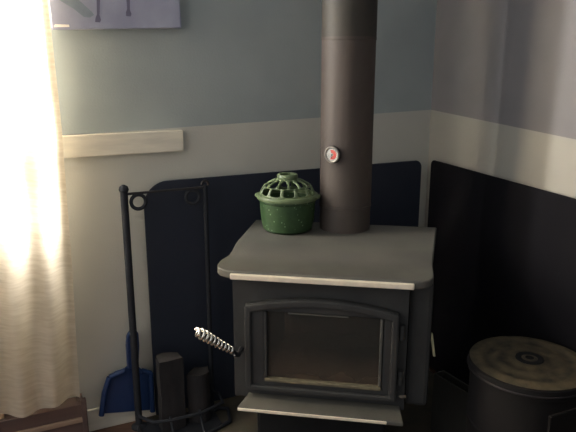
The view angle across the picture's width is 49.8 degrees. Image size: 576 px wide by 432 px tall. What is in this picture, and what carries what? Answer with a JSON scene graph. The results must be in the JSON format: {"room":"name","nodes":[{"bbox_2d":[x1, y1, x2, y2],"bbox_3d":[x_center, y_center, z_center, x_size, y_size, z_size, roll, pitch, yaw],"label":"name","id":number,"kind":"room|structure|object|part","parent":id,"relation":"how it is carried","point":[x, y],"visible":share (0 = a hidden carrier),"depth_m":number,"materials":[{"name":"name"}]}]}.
{"room":"living room","nodes":[
{"label":"living room","id":0,"kind":"room"},
{"bbox_2d":[49,0,436,409],"bbox_3d":[-1.064,-0.390,1.856,3.600,2.450,0.120,-6,16,-24],"label":"wall","id":1,"kind":"structure","parent":0,"point":[240,79],"depth_m":2.17,"materials":[{"name":"grey paint"}]},
{"bbox_2d":[48,0,181,29],"bbox_3d":[-0.546,-0.894,1.891,0.404,0.620,0.030,-8,16,-24],"label":"canvas painting","id":2,"kind":"object","parent":1,"relation":"attached to","point":[64,14],"visible":1,"depth_m":1.94,"materials":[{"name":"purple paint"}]},
{"bbox_2d":[87,407,155,431],"bbox_3d":[-1.026,0.771,2.089,1.220,0.085,0.013,-6,16,-24],"label":"baseboard","id":3,"kind":"structure","parent":1,"relation":"attached to","point":[95,422],"depth_m":2.25,"materials":[{"name":"beige paint"}]},
{"bbox_2d":[62,130,183,157],"bbox_3d":[-0.771,-0.215,1.959,0.899,0.072,0.022,-7,16,-24],"label":"trim","id":4,"kind":"structure","parent":1,"relation":"attached to","point":[102,144],"depth_m":2.05,"materials":[{"name":"beige paint"}]},
{"bbox_2d":[144,160,421,414],"bbox_3d":[0.031,0.254,2.439,1.153,0.880,0.006,-6,16,-24],"label":"shield","id":5,"kind":"object","parent":1,"relation":"attached to","point":[174,228],"visible":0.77,"depth_m":2.26,"materials":[{"name":"black metal"}]},
{"bbox_3d":[-1.391,-1.311,1.250,1.700,0.024,0.024,-6,16,-24],"label":"curtain rod","id":6,"kind":"object","parent":1,"relation":"attached to","visible":0},
{"bbox_2d":[0,0,79,417],"bbox_3d":[-1.265,-0.311,1.563,1.297,2.060,0.078,-6,16,-24],"label":"curtain","id":7,"kind":"object","parent":6,"relation":"hanging from","point":[39,360],"visible":1,"depth_m":1.88,"materials":[{"name":"beige fabric"}]},
{"bbox_2d":[90,366,435,431],"bbox_3d":[-0.300,0.997,1.488,5.800,0.060,4.400,0,14,0],"label":"floor","id":8,"kind":"structure","parent":0,"point":[126,427],"depth_m":2.26,"materials":[{"name":"brown wood"}]},
{"bbox_2d":[0,393,88,431],"bbox_3d":[-0.834,0.717,2.104,0.290,0.182,0.088,-6,16,-24],"label":"wooden crate","id":9,"kind":"object","parent":8,"relation":"on","point":[71,415],"visible":0.88,"depth_m":2.08,"materials":[{"name":"brown wood"}]},
{"bbox_3d":[-0.820,0.706,2.075,0.266,0.018,0.028,-6,16,-24],"label":"rail","id":10,"kind":"part","parent":9,"relation":"part of","materials":[{"name":"brown wood"}]},
{"bbox_3d":[-0.697,0.710,2.131,0.018,0.182,0.024,-6,16,-24],"label":"corner post","id":11,"kind":"part","parent":9,"relation":"part of","materials":[{"name":"brown wood"}]},
{"bbox_2d":[99,331,154,416],"bbox_3d":[-0.579,0.565,2.201,0.201,0.331,0.026,-6,16,-24],"label":"dustpan","id":12,"kind":"object","parent":8,"relation":"on","point":[117,395],"visible":0.79,"depth_m":2.22,"materials":[{"name":"blue plastic"}]},
{"bbox_3d":[-0.550,0.473,2.197,0.047,0.151,0.018,-6,16,-24],"label":"handle","id":13,"kind":"part","parent":12,"relation":"part of","materials":[{"name":"blue plastic"}]},
{"bbox_2d":[146,370,433,431],"bbox_3d":[0.286,0.876,1.810,1.185,0.018,1.713,-5,15,-19],"label":"hearth pad","id":14,"kind":"object","parent":8,"relation":"on","point":[415,418],"visible":0.06,"depth_m":2.29,"materials":[{"name":"stone"}]},
{"bbox_2d":[119,179,231,431],"bbox_3d":[-0.368,0.329,2.127,0.360,0.888,0.195,-6,16,-24],"label":"stand","id":15,"kind":"object","parent":14,"relation":"on","point":[214,424],"visible":1,"depth_m":2.16,"materials":[{"name":"black metal"}]},
{"bbox_3d":[-0.535,0.341,2.128,0.025,0.863,0.025,-6,16,-24],"label":"post","id":16,"kind":"part","parent":15,"relation":"part of","materials":[{"name":"black metal"}]},
{"bbox_2d":[155,352,185,431],"bbox_3d":[-0.418,0.622,2.202,0.091,0.270,0.079,-6,15,-23],"label":"log","id":17,"kind":"object","parent":15,"relation":"in","point":[169,365],"visible":0.91,"depth_m":2.17,"materials":[{"name":"grey wood"}]},
{"bbox_3d":[-0.383,0.757,2.231,0.275,0.005,0.157,-6,16,-24],"label":"plate","id":18,"kind":"part","parent":15,"relation":"part of","materials":[{"name":"black metal"}]},
{"bbox_2d":[186,366,210,422],"bbox_3d":[-0.321,0.649,2.255,0.077,0.190,0.074,1,14,5],"label":"log","id":19,"kind":"object","parent":15,"relation":"in","point":[198,386],"visible":0.88,"depth_m":2.22,"materials":[{"name":"grey wood"}]},
{"bbox_3d":[-0.286,0.313,2.241,0.016,0.863,0.016,-6,16,-24],"label":"post","id":20,"kind":"part","parent":15,"relation":"part of","materials":[{"name":"black metal"}]},
{"bbox_2d":[194,220,436,431],"bbox_3d":[0.120,0.453,1.942,0.667,0.738,0.585,2,14,9],"label":"wood stove","id":21,"kind":"object","parent":14,"relation":"on","point":[332,331],"visible":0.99,"depth_m":1.77,"materials":[{"name":"grey paint"}]},
{"bbox_3d":[-0.187,0.358,1.724,0.134,0.114,0.026,-11,18,-37],"label":"handle rod","id":22,"kind":"part","parent":21,"relation":"part of","materials":[{"name":"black metal"}]},
{"bbox_3d":[-0.144,0.393,1.794,0.021,0.019,0.056,2,14,9],"label":"door handle","id":23,"kind":"part","parent":21,"relation":"part of","materials":[{"name":"black metal"}]},
{"bbox_2d":[255,172,320,234],"bbox_3d":[-0.002,-0.047,2.033,0.215,0.186,0.203,2,14,8],"label":"steamer","id":24,"kind":"object","parent":21,"relation":"on","point":[289,210],"visible":1,"depth_m":1.97,"materials":[{"name":"green metal"}]},
{"bbox_3d":[-0.002,-0.129,2.013,0.068,0.016,0.068,2,14,8],"label":"lid crown","id":25,"kind":"part","parent":24,"relation":"part of","materials":[{"name":"green metal"}]},
{"bbox_3d":[-0.002,-0.097,2.021,0.184,0.054,0.184,2,14,8],"label":"lattice lid","id":26,"kind":"part","parent":24,"relation":"part of","materials":[{"name":"green metal"}]},
{"bbox_2d":[260,192,315,234],"bbox_3d":[-0.002,-0.008,2.043,0.190,0.105,0.190,2,14,8],"label":"pot","id":27,"kind":"object","parent":24,"relation":"attached to","point":[278,216],"depth_m":1.97,"materials":[{"name":"green metal"}]},
{"bbox_3d":[0.092,0.374,1.769,0.436,0.295,0.018,2,14,9],"label":"door","id":28,"kind":"part","parent":21,"relation":"part of","materials":[{"name":"grey paint"}]},
{"bbox_3d":[0.100,0.381,1.769,0.348,0.227,0.004,2,14,9],"label":"glass pane","id":29,"kind":"part","parent":21,"relation":"part of","materials":[{"name":"black glass"}]},
{"bbox_3d":[0.144,0.105,1.911,0.640,0.050,0.469,2,14,9],"label":"plate","id":30,"kind":"part","parent":21,"relation":"part of","materials":[{"name":"grey paint"}]},
{"bbox_2d":[319,0,377,233],"bbox_3d":[0.190,-0.705,1.893,0.172,1.531,0.172,0,14,0],"label":"pipe","id":31,"kind":"object","parent":21,"relation":"on","point":[349,27],"visible":1,"depth_m":1.92,"materials":[{"name":"black metal"}]},
{"bbox_2d":[324,146,340,162],"bbox_3d":[0.139,-0.192,1.942,0.055,0.055,0.012,9,17,32],"label":"thermometer","id":32,"kind":"object","parent":31,"relation":"attached to","point":[332,154],"visible":1,"depth_m":1.94,"materials":[{"name":"metal"}]},
{"bbox_3d":[0.400,0.326,1.925,0.067,0.380,0.353,2,14,9],"label":"panel","id":33,"kind":"part","parent":21,"relation":"part of","materials":[{"name":"grey paint"}]},
{"bbox_2d":[431,370,468,431],"bbox_3d":[0.572,0.671,2.129,0.045,0.221,0.175,-8,16,-28],"label":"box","id":34,"kind":"object","parent":14,"relation":"on","point":[450,394],"visible":0.66,"depth_m":2.12,"materials":[{"name":"black"}]},
{"bbox_2d":[465,336,575,431],"bbox_3d":[0.694,0.625,1.837,0.344,0.453,0.344,0,14,0],"label":"bin","id":35,"kind":"object","parent":14,"relation":"on","point":[516,383],"visible":0.99,"depth_m":1.72,"materials":[{"name":"metal"}]},
{"bbox_3d":[0.694,0.417,1.784,0.330,0.022,0.330,0,14,0],"label":"lid","id":36,"kind":"part","parent":35,"relation":"part of","materials":[{"name":"metal"}]},
{"bbox_3d":[0.694,0.408,1.782,0.080,0.006,0.080,0,14,0],"label":"lid","id":37,"kind":"part","parent":35,"relation":"part of","materials":[{"name":"metal"}]},
{"bbox_2d":[547,408,575,431],"bbox_3d":[0.698,0.687,1.534,0.200,0.481,0.008,-6,15,-23],"label":"fire screen","id":38,"kind":"object","parent":14,"relation":"on","point":[565,421],"visible":1,"depth_m":1.46,"materials":[{"name":"black metal"}]},
{"bbox_2d":[425,0,575,226],"bbox_3d":[1.171,-0.198,1.093,0.121,2.450,3.200,-5,15,-18],"label":"wall","id":39,"kind":"structure","parent":0,"point":[503,103],"depth_m":2.11,"materials":[{"name":"grey paint"}]},
{"bbox_2d":[427,160,575,384],"bbox_3d":[0.828,0.369,1.971,0.006,0.887,1.472,-5,15,-18],"label":"shield","id":40,"kind":"object","parent":39,"relation":"attached to","point":[504,261],"visible":0.79,"depth_m":2.19,"materials":[{"name":"black metal"}]}
]}

